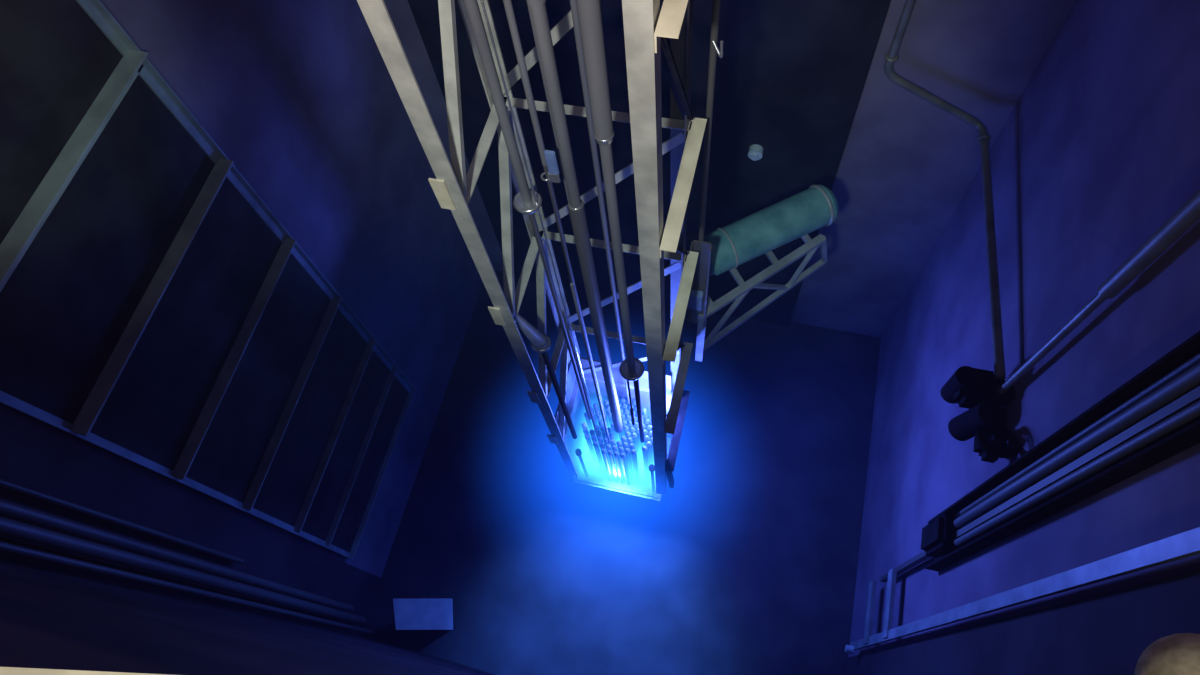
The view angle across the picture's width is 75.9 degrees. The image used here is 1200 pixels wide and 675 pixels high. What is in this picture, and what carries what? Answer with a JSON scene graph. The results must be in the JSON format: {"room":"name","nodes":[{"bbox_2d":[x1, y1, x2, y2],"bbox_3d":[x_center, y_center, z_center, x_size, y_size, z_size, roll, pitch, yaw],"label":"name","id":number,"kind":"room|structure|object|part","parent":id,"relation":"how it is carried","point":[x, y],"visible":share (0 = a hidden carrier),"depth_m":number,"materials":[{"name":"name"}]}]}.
{"room":"nuclear reactor pool","nodes":[
{"label":"nuclear reactor pool","id":0,"kind":"room"},
{"bbox_2d":[0,0,482,635],"bbox_3d":[-2.200,-0.405,5.196,0.300,6.550,4.690,11,66,10],"label":"wall","id":1,"kind":"structure","parent":0,"point":[303,99],"depth_m":5.41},
{"bbox_2d":[0,478,243,563],"bbox_3d":[-2.525,0.613,3.246,0.032,4.050,0.032,11,66,10],"label":"pipe","id":2,"kind":"object","parent":1,"relation":"attached to","point":[5,484],"visible":1,"depth_m":3.85,"materials":[{"name":"metal"}]},
{"bbox_2d":[0,416,381,635],"bbox_3d":[-2.457,1.260,4.598,0.012,6.250,0.540,11,66,10],"label":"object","id":3,"kind":"structure","parent":1,"relation":"attached to","point":[30,458],"depth_m":4.29,"materials":[{"name":"metal"}]},
{"bbox_2d":[0,0,415,559],"bbox_3d":[-2.187,0.006,4.459,0.128,5.675,1.620,11,66,10],"label":"gate","id":4,"kind":"object","parent":1,"relation":"attached to","point":[157,315],"visible":1,"depth_m":3.95,"materials":[{"name":"metal"}]},
{"bbox_3d":[-2.387,0.697,4.137,0.045,5.650,0.045,11,66,10],"label":"rail","id":5,"kind":"part","parent":4,"relation":"part of","materials":[{"name":"metal"}]},
{"bbox_3d":[-2.010,-0.694,4.761,0.055,5.650,0.055,11,66,10],"label":"rail","id":6,"kind":"part","parent":4,"relation":"part of","materials":[{"name":"metal"}]},
{"bbox_2d":[0,560,500,674],"bbox_3d":[-0.443,1.932,3.834,4.420,6.720,0.295,11,66,10],"label":"wall","id":7,"kind":"structure","parent":0,"point":[49,619],"depth_m":2.06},
{"bbox_2d":[0,667,167,674],"bbox_3d":[-0.749,0.380,0.822,1.428,0.080,0.060,0,65,5],"label":"kerb","id":8,"kind":"object","parent":7,"relation":"on","point":[3,670],"depth_m":0.78,"materials":[{"name":"concrete"}]},
{"bbox_2d":[0,541,374,634],"bbox_3d":[-2.364,1.354,4.212,0.036,6.450,0.036,11,66,10],"label":"pipe","id":9,"kind":"object","parent":7,"relation":"attached to","point":[4,547],"visible":1,"depth_m":4.07,"materials":[{"name":"metal"}]},
{"bbox_2d":[1134,633,1199,674],"bbox_3d":[0.600,0.544,0.759,0.112,0.244,0.463,1,65,6],"label":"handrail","id":10,"kind":"object","parent":7,"relation":"attached to","point":[1174,654],"visible":1,"depth_m":0.77,"materials":[{"name":"metal"}]},
{"bbox_2d":[361,270,880,674],"bbox_3d":[0.369,1.481,7.869,5.020,0.300,4.690,11,66,10],"label":"floor","id":11,"kind":"structure","parent":0,"point":[747,565],"depth_m":7.55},
{"bbox_2d":[393,598,454,629],"bbox_3d":[-1.582,2.579,7.124,0.574,0.430,0.266,-2,65,4],"label":"plate","id":12,"kind":"object","parent":11,"relation":"on","point":[410,614],"visible":1,"depth_m":6.93,"materials":[{"name":"metal"}]},
{"bbox_2d":[357,0,706,501],"bbox_3d":[0.036,-0.016,4.456,0.928,7.180,0.634,11,66,10],"label":"tower","id":13,"kind":"object","parent":11,"relation":"on","point":[647,29],"visible":0.7,"depth_m":3.11,"materials":[{"name":"metal"}]},
{"bbox_3d":[-0.455,-0.105,3.905,0.078,5.770,0.078,11,66,10],"label":"leg","id":14,"kind":"part","parent":13,"relation":"part of","materials":[{"name":"metal"}]},
{"bbox_3d":[-0.324,-0.530,4.194,0.078,5.950,0.078,11,66,10],"label":"leg","id":15,"kind":"part","parent":13,"relation":"part of","materials":[{"name":"metal"}]},
{"bbox_2d":[463,0,590,419],"bbox_3d":[-0.291,-0.467,3.634,0.128,5.100,0.128,-30,66,-9],"label":"tube","id":16,"kind":"object","parent":13,"relation":"attached to","point":[524,202],"visible":0.97,"depth_m":3.03,"materials":[{"name":"metal"}]},
{"bbox_2d":[480,0,595,420],"bbox_3d":[-0.249,-0.450,3.622,0.009,5.100,0.009,11,66,10],"label":"tube","id":17,"kind":"object","parent":13,"relation":"hanging from","point":[482,1],"visible":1,"depth_m":3.09,"materials":[{"name":"silver metal"}]},
{"bbox_2d":[514,311,576,438],"bbox_3d":[-0.299,0.298,4.891,0.146,2.184,0.136,11,66,10],"label":"tube","id":18,"kind":"object","parent":13,"relation":"attached to","point":[540,342],"visible":0.99,"depth_m":4.32,"materials":[{"name":"metal"}]},
{"bbox_3d":[-0.261,0.402,5.124,0.036,1.670,0.036,11,66,10],"label":"rod","id":19,"kind":"part","parent":18,"relation":"part of","materials":[{"name":"metal"}]},
{"bbox_2d":[526,0,568,201],"bbox_3d":[-0.122,-0.546,3.684,0.020,5.150,0.020,11,66,10],"label":"tube","id":20,"kind":"object","parent":13,"relation":"attached to","point":[528,5],"visible":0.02,"depth_m":2.89,"materials":[{"name":"metal"}]},
{"bbox_2d":[503,0,605,417],"bbox_3d":[-0.177,-0.473,3.627,0.026,5.100,0.026,11,66,10],"label":"tube","id":21,"kind":"object","parent":13,"relation":"attached to","point":[508,5],"visible":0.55,"depth_m":2.91,"materials":[{"name":"metal"}]},
{"bbox_2d":[541,150,559,182],"bbox_3d":[-0.209,-0.695,3.102,0.088,0.200,0.046,11,66,10],"label":"holder","id":22,"kind":"object","parent":21,"relation":"attached to","point":[553,174],"visible":1,"depth_m":3.09,"materials":[{"name":"blue paint"}]},
{"bbox_3d":[-0.215,0.702,6.193,0.010,1.420,0.540,11,66,10],"label":"shroud plate","id":23,"kind":"part","parent":13,"relation":"part of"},
{"bbox_2d":[527,0,622,432],"bbox_3d":[-0.069,-0.393,3.590,0.068,5.120,0.068,11,66,10],"label":"tube","id":24,"kind":"object","parent":13,"relation":"attached to","point":[538,9],"visible":1,"depth_m":3.21,"materials":[{"name":"metal"}]},
{"bbox_2d":[561,310,597,435],"bbox_3d":[-0.111,0.308,5.027,0.016,2.100,0.016,11,66,10],"label":"tube","id":25,"kind":"object","parent":13,"relation":"attached to","point":[562,311],"visible":1,"depth_m":4.75,"materials":[{"name":"metal"}]},
{"bbox_2d":[570,283,610,443],"bbox_3d":[-0.031,0.278,4.812,0.018,2.500,0.018,11,66,10],"label":"tube","id":26,"kind":"object","parent":13,"relation":"attached to","point":[571,284],"visible":1,"depth_m":4.40,"materials":[{"name":"metal"}]},
{"bbox_2d":[570,0,629,403],"bbox_3d":[0.059,-0.362,4.135,0.026,4.050,0.026,11,66,10],"label":"tube","id":27,"kind":"object","parent":13,"relation":"attached to","point":[573,3],"visible":0.76,"depth_m":3.33,"materials":[{"name":"metal"}]},
{"bbox_2d":[576,0,643,380],"bbox_3d":[0.036,-0.608,2.949,0.152,3.800,0.152,11,66,10],"label":"tube","id":28,"kind":"object","parent":13,"relation":"attached to","point":[631,368],"visible":1,"depth_m":2.66,"materials":[{"name":"metal"}]},
{"bbox_2d":[627,380,634,424],"bbox_3d":[0.200,0.403,5.103,0.024,1.030,0.024,11,66,10],"label":"rod","id":29,"kind":"object","parent":28,"relation":"attached to","point":[628,385],"visible":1,"depth_m":5.25,"materials":[{"name":"metal"}]},
{"bbox_2d":[633,379,644,442],"bbox_3d":[0.267,0.488,5.279,0.034,1.430,0.034,11,66,10],"label":"rod","id":30,"kind":"object","parent":28,"relation":"attached to","point":[636,382],"visible":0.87,"depth_m":5.25,"materials":[{"name":"metal"}]},
{"bbox_2d":[575,421,670,497],"bbox_3d":[0.181,0.902,6.428,0.730,0.760,0.560,11,66,10],"label":"plate","id":31,"kind":"object","parent":13,"relation":"attached to","point":[587,472],"visible":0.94,"depth_m":6.67,"materials":[{"name":"metal"}]},
{"bbox_3d":[-0.141,1.052,6.376,0.048,0.740,0.048,11,66,10],"label":"post","id":32,"kind":"part","parent":31,"relation":"part of","materials":[{"name":"metal"}]},
{"bbox_2d":[581,422,591,440],"bbox_3d":[-0.092,0.853,6.396,0.045,0.865,0.044,11,66,10],"label":"rod","id":33,"kind":"object","parent":31,"relation":"on","point":[584,424],"visible":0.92,"depth_m":6.03,"materials":[{"name":"metal"}]},
{"bbox_2d":[583,428,589,434],"bbox_3d":[-0.079,0.896,6.375,0.045,0.865,0.044,11,66,10],"label":"rod","id":34,"kind":"object","parent":31,"relation":"on","point":[585,430],"visible":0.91,"depth_m":6.01,"materials":[{"name":"metal"}]},
{"bbox_2d":[584,412,593,430],"bbox_3d":[-0.072,0.775,6.431,0.045,0.865,0.044,11,66,10],"label":"rod","id":35,"kind":"object","parent":31,"relation":"on","point":[589,423],"visible":0.41,"depth_m":6.21,"materials":[{"name":"metal"}]},
{"bbox_2d":[585,434,598,467],"bbox_3d":[-0.064,0.940,6.353,0.045,0.865,0.044,11,66,10],"label":"rod","id":36,"kind":"object","parent":31,"relation":"on","point":[587,436],"visible":0.99,"depth_m":6.27,"materials":[{"name":"metal"}]},
{"bbox_2d":[589,429,595,435],"bbox_3d":[-0.030,0.905,6.366,0.045,0.865,0.044,11,66,10],"label":"rod","id":37,"kind":"object","parent":31,"relation":"on","point":[592,432],"visible":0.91,"depth_m":6.00,"materials":[{"name":"metal"}]},
{"bbox_2d":[591,435,597,442],"bbox_3d":[-0.015,0.949,6.344,0.045,0.865,0.044,11,66,10],"label":"rod","id":38,"kind":"object","parent":31,"relation":"on","point":[593,438],"visible":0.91,"depth_m":5.98,"materials":[{"name":"metal"}]},
{"bbox_2d":[593,403,598,422],"bbox_3d":[-0.002,0.707,6.457,0.045,0.865,0.044,11,66,10],"label":"rod","id":39,"kind":"object","parent":31,"relation":"on","point":[595,405],"visible":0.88,"depth_m":6.09,"materials":[{"name":"metal"}]},
{"bbox_2d":[595,409,600,425],"bbox_3d":[0.012,0.750,6.436,0.045,0.865,0.044,11,66,10],"label":"rod","id":40,"kind":"object","parent":31,"relation":"on","point":[597,411],"visible":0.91,"depth_m":6.07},
{"bbox_2d":[593,441,605,474],"bbox_3d":[-0.001,0.992,6.322,0.045,0.865,0.044,11,66,10],"label":"rod","id":41,"kind":"object","parent":31,"relation":"on","point":[595,443],"visible":1,"depth_m":6.25,"materials":[{"name":"metal"}]},
{"bbox_2d":[596,414,602,431],"bbox_3d":[0.026,0.794,6.414,0.045,0.865,0.044,11,66,10],"label":"rod","id":42,"kind":"object","parent":31,"relation":"on","point":[599,417],"visible":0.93,"depth_m":6.05,"materials":[{"name":"metal"}]},
{"bbox_2d":[597,437,604,464],"bbox_3d":[0.033,0.958,6.335,0.045,0.865,0.044,11,66,10],"label":"rod","id":43,"kind":"object","parent":31,"relation":"on","point":[600,439],"visible":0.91,"depth_m":5.97,"materials":[{"name":"metal"}]},
{"bbox_2d":[598,420,603,434],"bbox_3d":[0.040,0.837,6.392,0.045,0.865,0.044,11,66,10],"label":"rod","id":44,"kind":"object","parent":31,"relation":"on","point":[600,422],"visible":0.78,"depth_m":6.03,"materials":[{"name":"metal"}]},
{"bbox_2d":[600,426,605,441],"bbox_3d":[0.054,0.880,6.370,0.045,0.865,0.044,11,66,10],"label":"rod","id":45,"kind":"object","parent":31,"relation":"on","point":[602,428],"visible":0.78,"depth_m":6.00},
{"bbox_2d":[599,443,607,474],"bbox_3d":[0.048,1.001,6.314,0.045,0.865,0.044,11,66,10],"label":"rod","id":46,"kind":"object","parent":31,"relation":"on","point":[601,445],"visible":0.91,"depth_m":5.95,"materials":[{"name":"metal"}]},
{"bbox_2d":[602,432,606,448],"bbox_3d":[0.068,0.924,6.348,0.045,0.865,0.044,11,66,10],"label":"rod","id":47,"kind":"object","parent":31,"relation":"on","point":[604,435],"visible":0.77,"depth_m":5.98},
{"bbox_2d":[603,400,608,422],"bbox_3d":[0.082,0.682,6.462,0.045,0.865,0.044,11,66,10],"label":"rod","id":48,"kind":"object","parent":31,"relation":"on","point":[606,402],"visible":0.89,"depth_m":6.10,"materials":[{"name":"metal"}]},
{"bbox_2d":[604,410,608,427],"bbox_3d":[0.061,0.759,6.427,0.045,0.865,0.044,11,66,10],"label":"rod","id":49,"kind":"object","parent":31,"relation":"on","point":[606,419],"visible":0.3,"depth_m":6.21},
{"bbox_2d":[601,448,612,480],"bbox_3d":[0.061,1.044,6.292,0.045,0.865,0.044,11,66,10],"label":"rod","id":50,"kind":"object","parent":31,"relation":"on","point":[603,451],"visible":1,"depth_m":6.21,"materials":[{"name":"metal"}]},
{"bbox_2d":[605,405,609,426],"bbox_3d":[0.096,0.725,6.440,0.045,0.865,0.044,11,66,10],"label":"rod","id":51,"kind":"object","parent":31,"relation":"on","point":[607,407],"visible":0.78,"depth_m":6.08,"materials":[{"name":"metal"}]},
{"bbox_2d":[605,444,612,473],"bbox_3d":[0.096,1.010,6.305,0.045,0.865,0.044,11,66,10],"label":"rod","id":52,"kind":"object","parent":31,"relation":"on","point":[608,446],"visible":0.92,"depth_m":5.94,"materials":[{"name":"metal"}]},
{"bbox_2d":[607,411,612,433],"bbox_3d":[0.110,0.768,6.418,0.045,0.865,0.044,11,66,10],"label":"rod","id":53,"kind":"object","parent":31,"relation":"on","point":[608,412],"visible":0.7,"depth_m":6.11,"materials":[{"name":"metal"}]},
{"bbox_2d":[607,450,618,482],"bbox_3d":[0.110,1.054,6.283,0.045,0.865,0.044,11,66,10],"label":"rod","id":54,"kind":"object","parent":31,"relation":"on","point":[610,452],"visible":1,"depth_m":6.20,"materials":[{"name":"metal"}]},
{"bbox_2d":[610,439,616,468],"bbox_3d":[0.131,0.976,6.318,0.045,0.865,0.044,11,66,10],"label":"rod","id":55,"kind":"object","parent":31,"relation":"on","point":[613,442],"visible":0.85,"depth_m":5.95,"materials":[{"name":"metal"}]},
{"bbox_2d":[611,423,618,448],"bbox_3d":[0.138,0.855,6.374,0.045,0.865,0.044,11,66,10],"label":"rod","id":56,"kind":"object","parent":31,"relation":"on","point":[615,434],"visible":0.54,"depth_m":6.17,"materials":[{"name":"metal"}]},
{"bbox_2d":[612,445,618,475],"bbox_3d":[0.145,1.019,6.296,0.045,0.865,0.044,11,66,10],"label":"rod","id":57,"kind":"object","parent":31,"relation":"on","point":[614,447],"visible":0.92,"depth_m":5.94,"materials":[{"name":"metal"}]},
{"bbox_2d":[614,451,624,483],"bbox_3d":[0.159,1.063,6.274,0.045,0.865,0.044,11,66,10],"label":"rod","id":58,"kind":"object","parent":31,"relation":"on","point":[616,453],"visible":1,"depth_m":6.20,"materials":[{"name":"metal"}]},
{"bbox_2d":[616,441,622,469],"bbox_3d":[0.180,0.985,6.309,0.045,0.865,0.044,11,66,10],"label":"rod","id":59,"kind":"object","parent":31,"relation":"on","point":[619,443],"visible":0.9,"depth_m":5.95,"materials":[{"name":"metal"}]},
{"bbox_2d":[618,447,624,478],"bbox_3d":[0.194,1.028,6.287,0.045,0.865,0.044,11,66,10],"label":"rod","id":60,"kind":"object","parent":31,"relation":"on","point":[620,449],"visible":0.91,"depth_m":5.94,"materials":[{"name":"metal"}]},
{"bbox_2d":[620,398,625,408],"bbox_3d":[0.214,0.666,6.457,0.045,0.865,0.044,11,66,10],"label":"rod","id":61,"kind":"object","parent":31,"relation":"on","point":[622,400],"visible":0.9,"depth_m":6.10,"materials":[{"name":"metal"}]},
{"bbox_2d":[621,436,626,446],"bbox_3d":[0.215,0.951,6.322,0.045,0.865,0.044,11,66,10],"label":"rod","id":62,"kind":"object","parent":31,"relation":"on","point":[623,438],"visible":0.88,"depth_m":5.96,"materials":[{"name":"metal"}]},
{"bbox_2d":[622,419,626,435],"bbox_3d":[0.222,0.830,6.378,0.045,0.865,0.044,11,66,10],"label":"rod","id":63,"kind":"object","parent":31,"relation":"on","point":[624,422],"visible":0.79,"depth_m":6.01,"materials":[{"name":"metal"}]},
{"bbox_2d":[622,403,627,413],"bbox_3d":[0.228,0.709,6.435,0.045,0.865,0.044,11,66,10],"label":"rod","id":64,"kind":"object","parent":31,"relation":"on","point":[624,406],"visible":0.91,"depth_m":6.07,"materials":[{"name":"metal"}]},
{"bbox_2d":[620,453,630,484],"bbox_3d":[0.208,1.072,6.265,0.045,0.865,0.044,11,66,10],"label":"rod","id":65,"kind":"object","parent":31,"relation":"on","point":[622,455],"visible":1,"depth_m":6.18,"materials":[{"name":"metal"}]},
{"bbox_2d":[623,425,628,436],"bbox_3d":[0.236,0.873,6.357,0.045,0.865,0.044,11,66,10],"label":"rod","id":66,"kind":"object","parent":31,"relation":"on","point":[626,428],"visible":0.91,"depth_m":5.99,"materials":[{"name":"metal"}]},
{"bbox_2d":[623,442,628,452],"bbox_3d":[0.229,0.994,6.300,0.045,0.865,0.044,11,66,10],"label":"rod","id":67,"kind":"object","parent":31,"relation":"on","point":[625,444],"visible":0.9,"depth_m":5.93,"materials":[{"name":"metal"}]},
{"bbox_2d":[624,409,629,419],"bbox_3d":[0.242,0.752,6.413,0.045,0.865,0.044,11,66,10],"label":"rod","id":68,"kind":"object","parent":31,"relation":"on","point":[626,411],"visible":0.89,"depth_m":6.05,"materials":[{"name":"metal"}]},
{"bbox_2d":[625,431,630,442],"bbox_3d":[0.250,0.917,6.335,0.045,0.865,0.044,11,66,10],"label":"rod","id":69,"kind":"object","parent":31,"relation":"on","point":[628,434],"visible":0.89,"depth_m":5.97,"materials":[{"name":"metal"}]},
{"bbox_2d":[626,415,630,425],"bbox_3d":[0.256,0.796,6.391,0.045,0.865,0.044,11,66,10],"label":"rod","id":70,"kind":"object","parent":31,"relation":"on","point":[628,417],"visible":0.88,"depth_m":6.03,"materials":[{"name":"metal"}]},
{"bbox_2d":[624,448,634,480],"bbox_3d":[0.243,1.038,6.278,0.045,0.865,0.044,11,66,10],"label":"rod","id":71,"kind":"object","parent":31,"relation":"on","point":[627,450],"visible":0.99,"depth_m":6.20,"materials":[{"name":"metal"}]},
{"bbox_2d":[627,437,632,448],"bbox_3d":[0.264,0.960,6.313,0.045,0.865,0.044,11,66,10],"label":"rod","id":72,"kind":"object","parent":31,"relation":"on","point":[629,439],"visible":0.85,"depth_m":5.95,"materials":[{"name":"metal"}]},
{"bbox_2d":[628,421,632,431],"bbox_3d":[0.270,0.839,6.370,0.045,0.865,0.044,11,66,10],"label":"rod","id":73,"kind":"object","parent":31,"relation":"on","point":[629,422],"visible":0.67,"depth_m":6.00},
{"bbox_2d":[629,443,634,475],"bbox_3d":[0.278,1.003,6.291,0.045,0.865,0.044,11,66,10],"label":"rod","id":74,"kind":"object","parent":31,"relation":"on","point":[631,445],"visible":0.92,"depth_m":5.94,"materials":[{"name":"metal"}]},
{"bbox_2d":[630,427,634,437],"bbox_3d":[0.284,0.882,6.348,0.045,0.865,0.044,11,66,10],"label":"rod","id":75,"kind":"object","parent":31,"relation":"on","point":[632,429],"visible":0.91,"depth_m":5.98,"materials":[{"name":"metal"}]},
{"bbox_2d":[631,449,639,481],"bbox_3d":[0.292,1.047,6.269,0.045,0.865,0.044,11,66,10],"label":"rod","id":76,"kind":"object","parent":31,"relation":"on","point":[633,451],"visible":1,"depth_m":6.18,"materials":[{"name":"metal"}]},
{"bbox_2d":[631,433,640,466],"bbox_3d":[0.298,0.926,6.326,0.045,0.865,0.044,11,66,10],"label":"rod","id":77,"kind":"object","parent":31,"relation":"on","point":[634,435],"visible":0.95,"depth_m":6.15,"materials":[{"name":"metal"}]},
{"bbox_2d":[636,428,643,462],"bbox_3d":[0.333,0.892,6.339,0.045,0.865,0.044,11,66,10],"label":"rod","id":78,"kind":"object","parent":31,"relation":"on","point":[640,445],"visible":0.55,"depth_m":6.29,"materials":[{"name":"metal"}]},
{"bbox_2d":[641,407,645,417],"bbox_3d":[0.375,0.737,6.409,0.045,0.865,0.044,11,66,10],"label":"rod","id":79,"kind":"object","parent":31,"relation":"on","point":[642,408],"visible":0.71,"depth_m":6.04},
{"bbox_2d":[643,413,647,423],"bbox_3d":[0.389,0.780,6.387,0.045,0.865,0.044,11,66,10],"label":"rod","id":80,"kind":"object","parent":31,"relation":"on","point":[645,415],"visible":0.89,"depth_m":6.02,"materials":[{"name":"metal"}]},
{"bbox_2d":[642,446,649,478],"bbox_3d":[0.376,1.022,6.274,0.045,0.865,0.044,11,66,10],"label":"rod","id":81,"kind":"object","parent":31,"relation":"on","point":[644,448],"visible":1,"depth_m":6.19,"materials":[{"name":"metal"}]},
{"bbox_2d":[644,435,649,446],"bbox_3d":[0.396,0.944,6.308,0.045,0.865,0.044,11,66,10],"label":"rod","id":82,"kind":"object","parent":31,"relation":"on","point":[647,438],"visible":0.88,"depth_m":5.95,"materials":[{"name":"metal"}]},
{"bbox_2d":[645,419,649,429],"bbox_3d":[0.403,0.823,6.365,0.045,0.865,0.044,11,66,10],"label":"rod","id":83,"kind":"object","parent":31,"relation":"on","point":[647,421],"visible":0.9,"depth_m":6.00,"materials":[{"name":"metal"}]},
{"bbox_2d":[646,441,652,474],"bbox_3d":[0.410,0.987,6.287,0.045,0.865,0.044,11,66,10],"label":"rod","id":84,"kind":"object","parent":31,"relation":"on","point":[649,444],"visible":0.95,"depth_m":6.09,"materials":[{"name":"metal"}]},
{"bbox_2d":[647,425,651,435],"bbox_3d":[0.417,0.867,6.343,0.045,0.865,0.044,11,66,10],"label":"rod","id":85,"kind":"object","parent":31,"relation":"on","point":[649,427],"visible":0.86,"depth_m":5.98,"materials":[{"name":"metal"}]},
{"bbox_3d":[0.430,1.159,6.273,0.048,0.740,0.048,11,66,10],"label":"post","id":86,"kind":"part","parent":31,"relation":"part of","materials":[{"name":"metal"}]},
{"bbox_2d":[651,437,653,464],"bbox_3d":[0.445,0.953,6.300,0.045,0.865,0.044,11,66,10],"label":"rod","id":87,"kind":"object","parent":31,"relation":"on","point":[651,437],"visible":0.33,"depth_m":6.15,"materials":[{"name":"metal"}]},
{"bbox_3d":[0.214,1.075,6.793,0.770,0.050,0.600,11,66,10],"label":"frame","id":88,"kind":"part","parent":13,"relation":"part of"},
{"bbox_3d":[0.212,0.513,6.227,0.740,1.450,0.012,11,66,10],"label":"shroud plate","id":89,"kind":"part","parent":13,"relation":"part of","materials":[{"name":"metal"}]},
{"bbox_3d":[0.273,0.030,3.774,0.078,5.770,0.078,11,66,10],"label":"leg","id":90,"kind":"part","parent":13,"relation":"part of","materials":[{"name":"metal"}]},
{"bbox_3d":[0.404,-0.394,4.063,0.078,5.950,0.078,11,66,10],"label":"leg","id":91,"kind":"part","parent":13,"relation":"part of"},
{"bbox_2d":[687,0,722,330],"bbox_3d":[0.445,-0.898,3.159,0.125,3.800,0.092,11,66,10],"label":"pole","id":92,"kind":"object","parent":13,"relation":"attached to","point":[698,297],"visible":0.9,"depth_m":3.83,"materials":[{"name":"silver metal"}]},
{"bbox_2d":[695,234,826,361],"bbox_3d":[1.009,-0.340,5.121,1.050,0.698,0.280,-32,66,-10],"label":"bracket","id":93,"kind":"object","parent":13,"relation":"attached to","point":[810,246],"visible":0.76,"depth_m":4.89,"materials":[{"name":"metal"}]},
{"bbox_3d":[0.657,0.004,5.022,0.050,0.641,0.050,11,66,10],"label":"post","id":94,"kind":"part","parent":93,"relation":"part of","materials":[{"name":"metal"}]},
{"bbox_3d":[1.085,-0.213,5.163,0.730,0.234,0.749,11,66,10],"label":"rail","id":95,"kind":"part","parent":93,"relation":"part of","materials":[{"name":"metal"}]},
{"bbox_3d":[1.019,-0.385,4.795,0.677,0.075,0.696,11,66,10],"label":"rail","id":96,"kind":"part","parent":93,"relation":"part of","materials":[{"name":"metal"}]},
{"bbox_2d":[704,184,838,274],"bbox_3d":[1.013,-0.652,4.656,0.856,0.272,0.272,-25,65,-7],"label":"tank","id":97,"kind":"object","parent":93,"relation":"on","point":[774,226],"visible":0.94,"depth_m":4.55,"materials":[{"name":"metal"}]},
{"bbox_3d":[1.453,-0.570,5.004,0.101,0.336,0.030,-20,65,-4],"label":"post","id":98,"kind":"part","parent":93,"relation":"part of","materials":[{"name":"metal"}]},
{"bbox_3d":[0.096,0.078,4.906,4.460,6.320,4.130,11,66,10],"label":"pool water","id":99,"kind":"object","parent":11,"relation":"on","visible":0},
{"bbox_2d":[0,499,353,611],"bbox_3d":[-2.428,1.105,4.059,0.056,5.950,0.056,11,66,10],"label":"pipe","id":100,"kind":"object","parent":99,"relation":"in","point":[7,508],"visible":1,"depth_m":4.08,"materials":[{"name":"metal"}]},
{"bbox_2d":[0,516,365,624],"bbox_3d":[-2.413,1.234,4.162,0.068,6.250,0.068,11,66,10],"label":"pipe","id":101,"kind":"object","parent":99,"relation":"in","point":[8,527],"visible":1,"depth_m":4.09,"materials":[{"name":"metal"}]},
{"bbox_2d":[384,0,1075,337],"bbox_3d":[0.605,-1.925,5.657,4.420,6.550,0.300,11,66,10],"label":"wall","id":102,"kind":"structure","parent":0,"point":[907,163],"depth_m":5.60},
{"bbox_2d":[408,0,890,325],"bbox_3d":[0.244,-1.795,5.684,3.160,6.450,0.079,11,66,10],"label":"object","id":103,"kind":"structure","parent":102,"relation":"in","point":[791,75],"depth_m":5.65,"materials":[{"name":"metal"}]},
{"bbox_2d":[748,144,763,160],"bbox_3d":[1.175,-1.391,5.824,0.110,0.110,0.085,11,66,10],"label":"wall flange","id":104,"kind":"object","parent":103,"relation":"attached to","point":[755,152],"visible":1,"depth_m":5.79,"materials":[{"name":"metal"}]},
{"bbox_2d":[848,0,1199,656],"bbox_3d":[2.369,0.446,4.372,0.300,6.550,4.690,11,66,10],"label":"wall","id":105,"kind":"structure","parent":0,"point":[1100,147],"depth_m":3.79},
{"bbox_2d":[884,0,1005,378],"bbox_3d":[2.180,-1.222,3.587,0.678,2.582,2.131,-10,64,1],"label":"pipe","id":106,"kind":"object","parent":105,"relation":"attached to","point":[983,139],"visible":1,"depth_m":4.63,"materials":[{"name":"metal"}]},
{"bbox_2d":[940,366,1019,462],"bbox_3d":[2.020,0.441,4.131,0.307,0.473,0.538,11,66,10],"label":"valve","id":107,"kind":"object","parent":105,"relation":"attached to","point":[973,389],"visible":0.99,"depth_m":4.08,"materials":[{"name":"metal"}]},
{"bbox_2d":[843,569,1199,674],"bbox_3d":[1.841,1.914,3.892,0.025,6.250,0.855,11,66,10],"label":"wall","id":108,"kind":"structure","parent":105,"relation":"attached to","point":[1107,633],"depth_m":3.00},
{"bbox_2d":[845,386,1199,653],"bbox_3d":[1.894,1.047,3.771,0.127,6.200,0.640,11,66,10],"label":"railing","id":109,"kind":"object","parent":105,"relation":"attached to","point":[938,537],"visible":0.94,"depth_m":3.27,"materials":[{"name":"metal"}]},
{"bbox_3d":[1.850,1.274,3.667,0.020,6.200,0.065,11,66,10],"label":"rail","id":110,"kind":"part","parent":109,"relation":"part of","materials":[{"name":"metal"}]},
{"bbox_3d":[1.948,0.709,3.481,0.042,5.400,0.035,11,66,10],"label":"rail","id":111,"kind":"part","parent":109,"relation":"part of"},
{"bbox_2d":[925,331,1199,570],"bbox_3d":[1.920,0.418,2.956,0.075,4.200,0.300,11,66,10],"label":"cable tray","id":112,"kind":"object","parent":105,"relation":"attached to","point":[1188,436],"visible":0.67,"depth_m":3.01,"materials":[{"name":"metal"}]},
{"bbox_2d":[953,362,1199,528],"bbox_3d":[1.881,0.287,2.738,0.060,3.590,0.060,11,66,10],"label":"conduit","id":113,"kind":"object","parent":112,"relation":"attached to","point":[1188,380],"visible":0.85,"depth_m":2.91,"materials":[{"name":"metal"}]},
{"bbox_2d":[954,400,1199,546],"bbox_3d":[1.855,0.385,2.694,0.044,3.590,0.044,11,66,10],"label":"conduit","id":114,"kind":"object","parent":112,"relation":"attached to","point":[1191,413],"visible":1,"depth_m":2.89,"materials":[{"name":"metal"}]},
{"bbox_2d":[960,353,1199,514],"bbox_3d":[1.911,0.233,2.761,0.030,3.590,0.030,11,66,10],"label":"conduit","id":115,"kind":"object","parent":112,"relation":"attached to","point":[1193,361],"visible":0.66,"depth_m":2.97,"materials":[{"name":"metal"}]},
{"bbox_2d":[997,189,1199,393],"bbox_3d":[1.983,-0.365,2.682,0.068,3.050,0.068,11,66,10],"label":"riser pipe","id":116,"kind":"object","parent":105,"relation":"attached to","point":[1187,215],"visible":1,"depth_m":2.88,"materials":[{"name":"metal"}]}
]}

